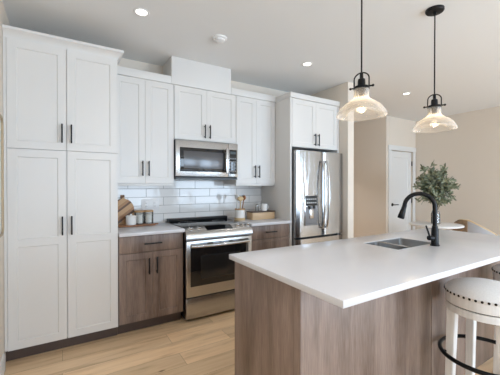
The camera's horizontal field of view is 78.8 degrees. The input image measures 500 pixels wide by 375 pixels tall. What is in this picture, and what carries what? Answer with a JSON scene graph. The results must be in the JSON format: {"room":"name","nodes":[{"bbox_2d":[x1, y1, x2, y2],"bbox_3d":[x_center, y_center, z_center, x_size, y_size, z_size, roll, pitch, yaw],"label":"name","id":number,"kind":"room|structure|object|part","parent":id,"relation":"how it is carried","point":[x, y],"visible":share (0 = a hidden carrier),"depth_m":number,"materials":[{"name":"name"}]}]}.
{"room":"kitchen","nodes":[
{"label":"kitchen","id":0,"kind":"room"},
{"bbox_2d":[0,0,9,360],"bbox_3d":[-0.343,-0.012,-0.234,0.100,2.680,7.162,0,0,-32],"label":"wall","id":1,"kind":"structure","parent":0,"point":[3,16],"depth_m":2.19,"materials":[{"name":"beige paint"}]},
{"bbox_2d":[0,114,3,237],"bbox_3d":[-1.553,-0.083,1.840,0.020,0.829,0.684,0,0,-32],"label":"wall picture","id":2,"kind":"object","parent":1,"relation":"attached to","point":[1,117],"visible":1,"depth_m":2.12,"materials":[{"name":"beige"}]},
{"bbox_2d":[0,354,5,374],"bbox_3d":[-0.094,1.272,-0.519,0.014,0.115,6.400,0,0,-32],"label":"baseboard","id":3,"kind":"structure","parent":1,"relation":"attached to","point":[3,359],"depth_m":2.13,"materials":[{"name":"white paint"}]},
{"bbox_2d":[117,58,287,203],"bbox_3d":[-0.656,-0.042,3.723,3.530,2.680,0.100,0,0,-32],"label":"wall","id":4,"kind":"structure","parent":0,"point":[127,63],"depth_m":3.91,"materials":[{"name":"beige paint"}]},
{"bbox_2d":[117,66,173,185],"bbox_3d":[-1.119,-0.595,3.158,0.583,1.139,0.351,0,0,-32],"label":"upper cabinet","id":5,"kind":"object","parent":4,"relation":"attached to","point":[145,100],"visible":0.79,"depth_m":3.04,"materials":[{"name":"white paint"}]},
{"bbox_3d":[-1.174,-0.567,2.971,0.288,1.033,0.020,0,0,-32],"label":"door","id":6,"kind":"part","parent":5,"relation":"part of","materials":[{"name":"white paint"}]},
{"bbox_3d":[-1.061,-0.196,3.011,0.011,0.150,0.036,0,0,-32],"label":"handle","id":7,"kind":"part","parent":5,"relation":"part of","materials":[{"name":"black metal"}]},
{"bbox_3d":[-1.136,-1.126,3.155,0.554,0.077,0.324,0,0,-32],"label":"crown moulding","id":8,"kind":"part","parent":5,"relation":"part of","materials":[{"name":"white paint"}]},
{"bbox_3d":[-1.057,-0.037,3.063,0.583,0.024,0.022,0,0,-32],"label":"light rail","id":9,"kind":"part","parent":5,"relation":"part of","materials":[{"name":"white paint"}]},
{"bbox_3d":[-0.927,-0.568,3.124,0.288,1.033,0.020,0,0,-32],"label":"door","id":10,"kind":"part","parent":5,"relation":"part of","materials":[{"name":"white paint"}]},
{"bbox_2d":[142,199,158,209],"bbox_3d":[-1.103,0.182,3.374,0.186,0.118,0.009,0,0,-32],"label":"wall outlet","id":11,"kind":"object","parent":4,"relation":"attached to","point":[147,204],"visible":0.97,"depth_m":3.37,"materials":[{"name":"white plastic"}]},
{"bbox_2d":[118,180,260,222],"bbox_3d":[-0.666,0.149,3.655,1.930,0.500,0.008,0,0,-32],"label":"backsplash","id":12,"kind":"structure","parent":4,"relation":"attached to","point":[186,198],"depth_m":3.65,"materials":[{"name":"white tile"}]},
{"bbox_2d":[174,85,235,143],"bbox_3d":[-0.553,-0.805,3.506,0.740,0.567,0.350,0,0,-32],"label":"upper cabinet","id":13,"kind":"object","parent":4,"relation":"attached to","point":[199,115],"visible":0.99,"depth_m":3.37,"materials":[{"name":"white paint"}]},
{"bbox_3d":[-0.642,-0.804,3.298,0.367,0.563,0.020,0,0,-32],"label":"door","id":14,"kind":"part","parent":13,"relation":"part of","materials":[{"name":"white paint"}]},
{"bbox_2d":[163,56,230,93],"bbox_3d":[-0.605,-1.235,3.491,0.700,0.289,0.334,0,0,-32],"label":"cover","id":15,"kind":"object","parent":13,"relation":"on","point":[183,72],"depth_m":3.33,"materials":[{"name":"white paint"}]},
{"bbox_2d":[174,139,237,179],"bbox_3d":[-0.539,-0.307,3.489,0.738,0.415,0.398,0,0,-32],"label":"microwave","id":16,"kind":"object","parent":13,"relation":"attached to","point":[193,160],"visible":0.95,"depth_m":3.33,"materials":[{"name":"silver metal"}]},
{"bbox_3d":[-0.504,-0.306,3.327,0.540,0.255,0.008,0,0,-32],"label":"door glass","id":17,"kind":"part","parent":16,"relation":"part of","materials":[{"name":"black glass"}]},
{"bbox_3d":[-0.265,-0.308,3.449,0.024,0.292,0.042,0,0,-32],"label":"handle","id":18,"kind":"part","parent":16,"relation":"part of","materials":[{"name":"silver metal"}]},
{"bbox_3d":[-0.200,-0.320,3.527,0.122,0.384,0.022,0,0,-32],"label":"control panel","id":19,"kind":"part","parent":16,"relation":"part of","materials":[{"name":"silver metal"}]},
{"bbox_3d":[-0.196,-0.302,3.518,0.100,0.280,0.006,0,0,-32],"label":"panel glass","id":20,"kind":"part","parent":16,"relation":"part of","materials":[{"name":"black glass"}]},
{"bbox_3d":[-0.328,-0.805,3.492,0.367,0.563,0.020,0,0,-32],"label":"door","id":21,"kind":"part","parent":13,"relation":"part of","materials":[{"name":"white paint"}]},
{"bbox_2d":[224,88,275,185],"bbox_3d":[-0.025,-0.600,3.834,0.638,1.139,0.351,0,0,-32],"label":"upper cabinet","id":22,"kind":"object","parent":4,"relation":"attached to","point":[255,112],"visible":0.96,"depth_m":3.72,"materials":[{"name":"white paint"}]},
{"bbox_3d":[-0.047,-0.572,3.668,0.280,1.033,0.020,0,0,-32],"label":"door","id":23,"kind":"part","parent":22,"relation":"part of","materials":[{"name":"white paint"}]},
{"bbox_3d":[-0.030,-1.131,3.839,0.638,0.077,0.324,0,0,-32],"label":"crown moulding","id":24,"kind":"part","parent":22,"relation":"part of","materials":[{"name":"white paint"}]},
{"bbox_3d":[0.067,-0.042,3.757,0.567,0.024,0.022,0,0,-32],"label":"light rail","id":25,"kind":"part","parent":22,"relation":"part of","materials":[{"name":"white paint"}]},
{"bbox_3d":[0.193,-0.573,3.817,0.280,1.033,0.020,0,0,-32],"label":"door","id":26,"kind":"part","parent":22,"relation":"part of","materials":[{"name":"white paint"}]},
{"bbox_2d":[4,309,492,374],"bbox_3d":[2.011,1.358,2.429,6.895,0.100,9.400,0,0,-32],"label":"floor","id":27,"kind":"structure","parent":0,"point":[204,345],"depth_m":2.41,"materials":[{"name":"brown wood"}]},
{"bbox_2d":[2,24,123,361],"bbox_3d":[-1.606,0.057,2.693,0.826,2.498,0.630,0,0,-32],"label":"pantry cabinet","id":28,"kind":"object","parent":27,"relation":"on","point":[60,120],"visible":0.99,"depth_m":2.42,"materials":[{"name":"white paint"}]},
{"bbox_3d":[-1.638,-0.706,2.350,0.377,0.811,0.020,0,0,-32],"label":"door","id":29,"kind":"part","parent":28,"relation":"part of","materials":[{"name":"white paint"}]},
{"bbox_3d":[-1.638,0.457,2.359,0.377,1.507,0.020,0,0,-32],"label":"door","id":30,"kind":"part","parent":28,"relation":"part of","materials":[{"name":"white paint"}]},
{"bbox_3d":[-1.489,-0.434,2.412,0.011,0.150,0.036,0,0,-32],"label":"handle","id":31,"kind":"part","parent":28,"relation":"part of","materials":[{"name":"black metal"}]},
{"bbox_3d":[-1.522,-1.153,2.548,0.826,0.076,0.295,0,0,-32],"label":"crown moulding","id":32,"kind":"part","parent":28,"relation":"part of","materials":[{"name":"white paint"}]},
{"bbox_3d":[-1.434,0.298,2.451,0.011,0.150,0.036,0,0,-32],"label":"handle","id":33,"kind":"part","parent":28,"relation":"part of","materials":[{"name":"black metal"}]},
{"bbox_3d":[-1.314,0.456,2.559,0.376,1.507,0.020,0,0,-32],"label":"door","id":34,"kind":"part","parent":28,"relation":"part of","materials":[{"name":"white paint"}]},
{"bbox_3d":[-1.314,-0.708,2.551,0.376,0.811,0.020,0,0,-32],"label":"door","id":35,"kind":"part","parent":28,"relation":"part of","materials":[{"name":"white paint"}]},
{"bbox_2d":[117,232,182,333],"bbox_3d":[-1.044,0.863,3.045,0.580,0.882,0.634,0,0,-32],"label":"base cabinet","id":36,"kind":"object","parent":27,"relation":"on","point":[150,267],"visible":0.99,"depth_m":2.79,"materials":[{"name":"brown wood"}]},
{"bbox_3d":[-1.024,0.891,2.738,0.287,0.614,0.020,0,0,-32],"label":"door","id":37,"kind":"part","parent":36,"relation":"part of","materials":[{"name":"brown wood"}]},
{"bbox_3d":[-0.901,0.503,2.812,0.576,0.148,0.020,0,0,-32],"label":"drawer","id":38,"kind":"part","parent":36,"relation":"part of","materials":[{"name":"brown wood"}]},
{"bbox_2d":[118,222,184,236],"bbox_3d":[-1.041,0.405,3.042,0.584,0.030,0.642,0,0,-32],"label":"countertop","id":39,"kind":"structure","parent":36,"relation":"on","point":[162,227],"depth_m":2.88,"materials":[{"name":"white stone"}]},
{"bbox_2d":[118,195,133,223],"bbox_3d":[-1.335,0.230,3.197,0.224,0.317,0.062,0,0,-32],"label":"cutting board","id":40,"kind":"object","parent":39,"relation":"on","point":[125,207],"visible":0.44,"depth_m":3.20,"materials":[{"name":"brown wood"}]},
{"bbox_2d":[118,223,158,227],"bbox_3d":[-1.158,0.380,3.165,0.405,0.016,0.147,0,0,-32],"label":"serving board","id":41,"kind":"object","parent":39,"relation":"on","point":[144,224],"visible":0.83,"depth_m":3.12,"materials":[{"name":"brown wood"}]},
{"bbox_2d":[126,214,135,224],"bbox_3d":[-1.212,0.317,3.103,0.104,0.111,0.104,0,0,-32],"label":"ceramic jar","id":42,"kind":"object","parent":41,"relation":"on","point":[130,219],"visible":1,"depth_m":3.06,"materials":[{"name":"white ceramic"}]},
{"bbox_2d":[134,210,143,223],"bbox_3d":[-1.158,0.302,3.187,0.098,0.139,0.098,0,0,-32],"label":"glass jar","id":43,"kind":"object","parent":41,"relation":"on","point":[139,217],"visible":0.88,"depth_m":3.16,"materials":[{"name":"white"}]},
{"bbox_2d":[144,210,152,223],"bbox_3d":[-1.077,0.302,3.237,0.098,0.139,0.098,0,0,-32],"label":"glass jar","id":44,"kind":"object","parent":41,"relation":"on","point":[148,218],"visible":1,"depth_m":3.20,"materials":[{"name":"white"}]},
{"bbox_3d":[-0.778,0.890,2.890,0.287,0.614,0.020,0,0,-32],"label":"door","id":45,"kind":"part","parent":36,"relation":"part of","materials":[{"name":"brown wood"}]},
{"bbox_2d":[166,215,252,319],"bbox_3d":[-0.448,0.824,3.359,0.748,0.955,0.726,0,0,-32],"label":"range","id":46,"kind":"object","parent":27,"relation":"on","point":[208,241],"visible":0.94,"depth_m":3.07,"materials":[{"name":"silver metal"}]},
{"bbox_2d":[166,218,242,227],"bbox_3d":[-0.482,0.387,3.411,0.748,0.017,0.579,0,0,-32],"label":"cooktop","id":47,"kind":"object","parent":46,"relation":"in","point":[189,222],"depth_m":3.37,"materials":[{"name":"black glass"}]},
{"bbox_3d":[-0.308,1.167,3.135,0.738,0.201,0.043,0,0,-32],"label":"storage drawer","id":48,"kind":"part","parent":46,"relation":"part of","materials":[{"name":"silver metal"}]},
{"bbox_3d":[-0.323,0.441,3.153,0.744,0.124,0.127,0,0,-32],"label":"control panel","id":49,"kind":"part","parent":46,"relation":"part of","materials":[{"name":"silver metal"}]},
{"bbox_3d":[-0.307,0.785,3.131,0.738,0.545,0.045,0,0,-32],"label":"oven door","id":50,"kind":"part","parent":46,"relation":"part of","materials":[{"name":"silver metal"}]},
{"bbox_3d":[-0.322,0.404,3.152,0.295,0.040,0.074,0,0,-32],"label":"touch panel","id":51,"kind":"part","parent":46,"relation":"part of","materials":[{"name":"black glass"}]},
{"bbox_3d":[-0.297,0.748,3.114,0.654,0.420,0.013,0,0,-32],"label":"door glass","id":52,"kind":"part","parent":46,"relation":"part of","materials":[{"name":"black glass"}]},
{"bbox_3d":[-0.277,0.561,3.080,0.652,0.029,0.074,0,0,-32],"label":"handle","id":53,"kind":"part","parent":46,"relation":"part of","materials":[{"name":"silver metal"}]},
{"bbox_2d":[251,223,288,250],"bbox_3d":[0.087,0.857,3.744,0.554,0.882,0.634,0,0,-32],"label":"base cabinet","id":54,"kind":"object","parent":27,"relation":"on","point":[277,235],"visible":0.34,"depth_m":3.50,"materials":[{"name":"brown wood"}]},
{"bbox_2d":[228,217,291,225],"bbox_3d":[0.087,0.399,3.739,0.558,0.030,0.642,0,0,-32],"label":"countertop","id":55,"kind":"structure","parent":54,"relation":"on","point":[261,222],"depth_m":3.53,"materials":[{"name":"white stone"}]},
{"bbox_2d":[234,208,244,219],"bbox_3d":[-0.122,0.314,3.689,0.132,0.140,0.132,0,0,-32],"label":"utensil crock","id":56,"kind":"object","parent":55,"relation":"on","point":[239,213],"visible":0.94,"depth_m":3.64,"materials":[{"name":"white ceramic"}]},
{"bbox_2d":[237,196,243,208],"bbox_3d":[-0.114,0.220,3.649,0.079,0.250,0.041,0,0,-32],"label":"wooden spoon","id":57,"kind":"object","parent":56,"relation":"in","point":[240,198],"visible":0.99,"depth_m":3.64,"materials":[{"name":"beige wood"}]},
{"bbox_2d":[246,210,274,219],"bbox_3d":[0.136,0.333,3.814,0.340,0.100,0.150,0,0,-32],"label":"wooden box","id":58,"kind":"object","parent":55,"relation":"on","point":[269,214],"visible":0.98,"depth_m":3.74,"materials":[{"name":"brown wood"}]},
{"bbox_3d":[0.136,0.290,3.813,0.340,0.014,0.150,0,0,-32],"label":"lid","id":59,"kind":"part","parent":58,"relation":"part of","materials":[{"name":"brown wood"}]},
{"bbox_2d":[261,204,268,210],"bbox_3d":[0.180,0.240,3.839,0.086,0.085,0.101,0,0,23],"label":"ceramic mug","id":60,"kind":"object","parent":58,"relation":"on","point":[263,206],"visible":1,"depth_m":3.80,"materials":[{"name":"white ceramic"}]},
{"bbox_3d":[0.229,0.498,3.510,0.550,0.148,0.020,0,0,-32],"label":"drawer","id":61,"kind":"part","parent":54,"relation":"part of","materials":[{"name":"brown wood"}]},
{"bbox_3d":[0.229,0.730,3.512,0.550,0.304,0.020,0,0,-32],"label":"drawer","id":62,"kind":"part","parent":54,"relation":"part of","materials":[{"name":"brown wood"}]},
{"bbox_2d":[262,92,339,245],"bbox_3d":[0.685,0.072,4.102,0.844,2.448,0.644,0,0,-32],"label":"tall cabinet","id":63,"kind":"object","parent":27,"relation":"on","point":[302,121],"visible":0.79,"depth_m":3.80,"materials":[{"name":"white paint"}]},
{"bbox_3d":[0.331,0.105,3.904,0.028,2.384,0.608,0,0,-32],"label":"panel","id":64,"kind":"part","parent":63,"relation":"part of","materials":[{"name":"white paint"}]},
{"bbox_3d":[0.664,-0.793,3.758,0.385,0.578,0.020,0,0,-32],"label":"door","id":65,"kind":"part","parent":63,"relation":"part of","materials":[{"name":"white paint"}]},
{"bbox_3d":[0.680,-1.121,4.103,0.844,0.062,0.619,0,0,-32],"label":"crown moulding","id":66,"kind":"part","parent":63,"relation":"part of","materials":[{"name":"white paint"}]},
{"bbox_3d":[0.994,-0.794,3.962,0.385,0.578,0.020,0,0,-32],"label":"door","id":67,"kind":"part","parent":63,"relation":"part of","materials":[{"name":"white paint"}]},
{"bbox_3d":[1.020,0.102,4.330,0.032,2.384,0.608,0,0,-32],"label":"panel","id":68,"kind":"part","parent":63,"relation":"part of","materials":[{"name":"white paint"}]},
{"bbox_2d":[292,150,342,245],"bbox_3d":[0.742,0.410,4.047,0.792,1.732,0.726,0,0,-32],"label":"refrigerator","id":69,"kind":"object","parent":27,"relation":"on","point":[316,176],"visible":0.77,"depth_m":3.74,"materials":[{"name":"grey metal"}]},
{"bbox_3d":[0.723,0.066,3.729,0.427,1.040,0.058,0,0,-32],"label":"door","id":70,"kind":"part","parent":69,"relation":"part of","materials":[{"name":"silver metal"}]},
{"bbox_3d":[0.738,0.269,3.714,0.210,0.370,0.026,0,0,-32],"label":"dispenser frame","id":71,"kind":"part","parent":69,"relation":"part of","materials":[{"name":"silver metal"}]},
{"bbox_3d":[0.744,0.153,3.703,0.194,0.122,0.009,0,0,-32],"label":"control panel","id":72,"kind":"part","parent":69,"relation":"part of","materials":[{"name":"black plastic"}]},
{"bbox_3d":[0.878,0.925,3.831,0.792,0.625,0.058,0,0,-32],"label":"freezer drawer","id":73,"kind":"part","parent":69,"relation":"part of","materials":[{"name":"silver metal"}]},
{"bbox_3d":[0.910,0.078,3.772,0.026,0.847,0.086,0,0,-32],"label":"handle","id":74,"kind":"part","parent":69,"relation":"part of","materials":[{"name":"silver metal"}]},
{"bbox_3d":[0.969,0.078,3.809,0.026,0.847,0.086,0,0,-32],"label":"handle","id":75,"kind":"part","parent":69,"relation":"part of","materials":[{"name":"silver metal"}]},
{"bbox_3d":[1.062,0.065,3.939,0.359,1.040,0.058,0,0,-32],"label":"door","id":76,"kind":"part","parent":69,"relation":"part of","materials":[{"name":"silver metal"}]},
{"bbox_2d":[235,261,499,374],"bbox_3d":[0.999,0.868,2.156,2.200,0.884,0.594,0,0,-32],"label":"kitchen island","id":77,"kind":"object","parent":27,"relation":"on","point":[281,328],"visible":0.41,"depth_m":1.62,"materials":[{"name":"brown wood"}]},
{"bbox_3d":[0.072,0.872,1.583,0.020,0.884,0.594,0,0,-32],"label":"panel","id":78,"kind":"part","parent":77,"relation":"part of","materials":[{"name":"brown wood"}]},
{"bbox_2d":[229,228,499,308],"bbox_3d":[1.051,0.411,2.052,2.228,0.029,0.880,0,0,-32],"label":"island countertop","id":79,"kind":"structure","parent":77,"relation":"on","point":[343,273],"depth_m":1.64,"materials":[{"name":"white stone"}]},
{"bbox_2d":[366,238,430,249],"bbox_3d":[1.081,0.482,2.206,0.448,0.168,0.263,0,0,-32],"label":"sink","id":80,"kind":"object","parent":79,"relation":"in","point":[400,243],"visible":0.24,"depth_m":2.30,"materials":[{"name":"grey metal"}]},
{"bbox_3d":[0.953,0.484,2.127,0.147,0.166,0.263,0,0,-32],"label":"bowl","id":81,"kind":"part","parent":80,"relation":"part of","materials":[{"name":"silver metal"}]},
{"bbox_3d":[1.151,0.483,2.249,0.284,0.166,0.263,0,0,-32],"label":"bowl","id":82,"kind":"part","parent":80,"relation":"part of","materials":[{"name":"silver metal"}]},
{"bbox_2d":[398,192,439,245],"bbox_3d":[1.177,0.210,2.130,0.263,0.372,0.097,0,0,26],"label":"kitchen faucet","id":83,"kind":"object","parent":79,"relation":"on","point":[434,237],"visible":1,"depth_m":2.10,"materials":[{"name":"black metal"}]},
{"bbox_3d":[1.194,0.147,2.146,0.216,0.246,0.029,0,0,28],"label":"spout","id":84,"kind":"part","parent":83,"relation":"part of","materials":[{"name":"black metal"}]},
{"bbox_3d":[1.226,0.306,2.085,0.071,0.106,0.033,0,0,-20],"label":"lever","id":85,"kind":"part","parent":83,"relation":"part of","materials":[{"name":"black metal"}]},
{"bbox_3d":[0.673,0.872,1.622,1.044,0.884,0.020,0,0,-32],"label":"panel","id":86,"kind":"part","parent":77,"relation":"part of","materials":[{"name":"brown wood"}]},
{"bbox_3d":[1.595,0.868,2.192,1.108,0.884,0.020,0,0,-32],"label":"panel","id":87,"kind":"part","parent":77,"relation":"part of","materials":[{"name":"brown wood"}]},
{"bbox_2d":[409,221,464,228],"bbox_3d":[2.820,0.917,4.631,0.720,0.750,0.720,0,0,-32],"label":"dining table","id":88,"kind":"object","parent":27,"relation":"on","point":[443,225],"visible":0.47,"depth_m":4.55,"materials":[{"name":"white paint"}]},
{"bbox_2d":[431,210,439,223],"bbox_3d":[2.820,0.442,4.627,0.124,0.200,0.124,0,0,-32],"label":"glass vase","id":89,"kind":"object","parent":88,"relation":"on","point":[432,210],"visible":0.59,"depth_m":4.61,"materials":[{"name":"clear glass"}]},
{"bbox_2d":[412,161,460,221],"bbox_3d":[2.837,0.041,4.598,0.620,0.952,0.609,0,0,-32],"label":"branches","id":90,"kind":"object","parent":89,"relation":"in","point":[435,183],"visible":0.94,"depth_m":4.53,"materials":[{"name":"green plant"}]},
{"bbox_2d":[438,277,499,374],"bbox_3d":[1.332,0.922,1.724,0.461,0.783,0.461,0,0,-32],"label":"bar stool","id":91,"kind":"object","parent":27,"relation":"on","point":[475,299],"visible":1,"depth_m":1.70,"materials":[{"name":"grey fabric"}]},
{"bbox_3d":[1.165,0.989,1.764,0.056,0.648,0.056,0,0,-32],"label":"leg","id":92,"kind":"part","parent":91,"relation":"part of","materials":[{"name":"white wood"}]},
{"bbox_3d":[1.371,0.988,1.891,0.056,0.648,0.056,0,0,-32],"label":"leg","id":93,"kind":"part","parent":91,"relation":"part of","materials":[{"name":"white wood"}]},
{"bbox_2d":[445,277,499,306],"bbox_3d":[1.332,0.565,1.721,0.392,0.070,0.392,0,0,-32],"label":"seat cushion","id":94,"kind":"object","parent":91,"relation":"on","point":[478,292],"depth_m":1.65,"materials":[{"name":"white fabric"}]},
{"bbox_3d":[1.332,0.677,1.722,0.386,0.037,0.386,0,0,-32],"label":"seat","id":95,"kind":"part","parent":91,"relation":"part of","materials":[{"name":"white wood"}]},
{"bbox_3d":[1.293,0.991,1.557,0.056,0.648,0.056,0,0,-32],"label":"leg","id":96,"kind":"part","parent":91,"relation":"part of","materials":[{"name":"white wood"}]},
{"bbox_2d":[452,219,496,234],"bbox_3d":[3.530,0.885,4.747,0.610,0.816,0.640,0,0,-32],"label":"barrel chair","id":97,"kind":"object","parent":27,"relation":"on","point":[470,226],"visible":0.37,"depth_m":4.55,"materials":[{"name":"grey fabric"}]},
{"bbox_3d":[3.271,0.729,4.799,0.087,0.483,0.421,0,0,9],"label":"panel","id":98,"kind":"part","parent":97,"relation":"part of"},
{"bbox_2d":[492,263,499,373],"bbox_3d":[1.920,0.919,2.102,0.461,0.783,0.461,0,0,-32],"label":"bar stool","id":99,"kind":"object","parent":27,"relation":"on","point":[496,268],"visible":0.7,"depth_m":2.15,"materials":[{"name":"white wood"}]},
{"bbox_3d":[1.753,0.986,2.142,0.056,0.648,0.056,0,0,-32],"label":"leg","id":100,"kind":"part","parent":99,"relation":"part of","materials":[{"name":"white wood"}]},
{"bbox_2d":[492,263,499,274],"bbox_3d":[1.920,0.562,2.099,0.392,0.070,0.392,0,0,-32],"label":"seat cushion","id":101,"kind":"object","parent":99,"relation":"on","point":[496,268],"depth_m":2.15,"materials":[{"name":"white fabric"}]},
{"bbox_2d":[2,0,499,122],"bbox_3d":[2.011,-1.422,2.409,6.895,0.100,9.400,0,0,-32],"label":"ceiling","id":102,"kind":"structure","parent":0,"point":[268,42],"depth_m":2.83,"materials":[{"name":"white paint"}]},
{"bbox_2d":[133,8,149,16],"bbox_3d":[-0.844,-1.368,2.372,0.124,0.005,0.124,0,0,-32],"label":"recessed light","id":103,"kind":"object","parent":102,"relation":"in","point":[142,12],"visible":1,"depth_m":2.37,"materials":[{"name":"white plastic"}]},
{"bbox_2d":[212,34,226,43],"bbox_3d":[-0.277,-1.356,2.787,0.136,0.035,0.136,0,0,-32],"label":"smoke detector","id":104,"kind":"object","parent":102,"relation":"attached to","point":[218,38],"visible":1,"depth_m":2.75,"materials":[{"name":"white plastic"}]},
{"bbox_2d":[302,62,312,65],"bbox_3d":[0.637,-1.376,3.381,0.124,0.005,0.124,0,0,-32],"label":"recessed light","id":105,"kind":"object","parent":102,"relation":"in","point":[304,63],"visible":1,"depth_m":3.38,"materials":[{"name":"white"}]},
{"bbox_2d":[336,0,387,120],"bbox_3d":[0.693,-0.908,1.892,0.302,0.918,0.302,0,0,-32],"label":"pendant light","id":106,"kind":"object","parent":102,"relation":"hanging from","point":[362,99],"visible":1,"depth_m":1.87,"materials":[{"name":"clear glass"}]},
{"bbox_2d":[358,72,364,95],"bbox_3d":[0.693,-0.639,1.894,0.046,0.156,0.046,0,0,-32],"label":"socket","id":107,"kind":"object","parent":106,"relation":"attached to","point":[361,90],"depth_m":1.88,"materials":[{"name":"black metal"}]},
{"bbox_3d":[0.693,-1.024,1.891,0.010,0.627,0.009,0,0,-32],"label":"rod","id":108,"kind":"part","parent":106,"relation":"part of","materials":[{"name":"black metal"}]},
{"bbox_3d":[0.693,-0.532,1.894,0.302,0.166,0.302,0,0,-32],"label":"lamp shade","id":109,"kind":"part","parent":106,"relation":"part of","materials":[{"name":"clear glass"}]},
{"bbox_2d":[412,5,457,132],"bbox_3d":[1.418,-0.911,2.340,0.302,0.918,0.302,0,0,-32],"label":"pendant light","id":110,"kind":"object","parent":102,"relation":"hanging from","point":[435,117],"visible":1,"depth_m":2.32,"materials":[{"name":"clear glass"}]},
{"bbox_2d":[431,94,437,113],"bbox_3d":[1.418,-0.642,2.342,0.046,0.156,0.046,0,0,-32],"label":"socket","id":111,"kind":"object","parent":110,"relation":"attached to","point":[434,101],"depth_m":2.33,"materials":[{"name":"black metal"}]},
{"bbox_3d":[1.418,-1.028,2.339,0.010,0.627,0.009,0,0,-32],"label":"rod","id":112,"kind":"part","parent":110,"relation":"part of","materials":[{"name":"black metal"}]},
{"bbox_3d":[1.418,-0.535,2.342,0.302,0.166,0.302,0,0,-32],"label":"lamp shade","id":113,"kind":"part","parent":110,"relation":"part of","materials":[{"name":"clear glass"}]},
{"bbox_2d":[310,82,353,238],"bbox_3d":[0.559,-0.053,5.224,0.115,2.680,2.900,0,0,-32],"label":"wall","id":114,"kind":"structure","parent":0,"point":[341,93],"depth_m":4.00,"materials":[{"name":"beige paint"}]},
{"bbox_2d":[354,116,388,237],"bbox_3d":[2.178,-0.064,6.707,0.100,2.680,1.880,0,0,-32],"label":"wall","id":115,"kind":"structure","parent":0,"point":[371,136],"depth_m":6.16,"materials":[{"name":"beige paint"}]},
{"bbox_2d":[389,116,415,229],"bbox_3d":[3.071,-0.060,6.213,0.900,2.680,0.100,0,0,-32],"label":"wall","id":116,"kind":"structure","parent":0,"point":[400,130],"depth_m":6.19,"materials":[{"name":"beige paint"}]},
{"bbox_2d":[391,151,411,232],"bbox_3d":[3.073,0.266,6.168,0.738,2.008,0.103,0,0,-32],"label":"door","id":117,"kind":"structure","parent":116,"relation":"in","point":[401,163],"depth_m":6.18,"materials":[{"name":"white paint"}]},
{"bbox_2d":[388,145,415,232],"bbox_3d":[3.078,0.218,6.148,0.940,2.125,0.022,0,0,-32],"label":"door frame","id":118,"kind":"structure","parent":116,"relation":"attached to","point":[390,147],"depth_m":5.95,"materials":[{"name":"white paint"}]},
{"bbox_2d":[415,106,499,235],"bbox_3d":[5.395,-0.039,3.406,0.100,2.680,7.320,0,0,-32],"label":"wall","id":119,"kind":"structure","parent":0,"point":[470,152],"depth_m":5.58,"materials":[{"name":"beige paint"}]}
]}

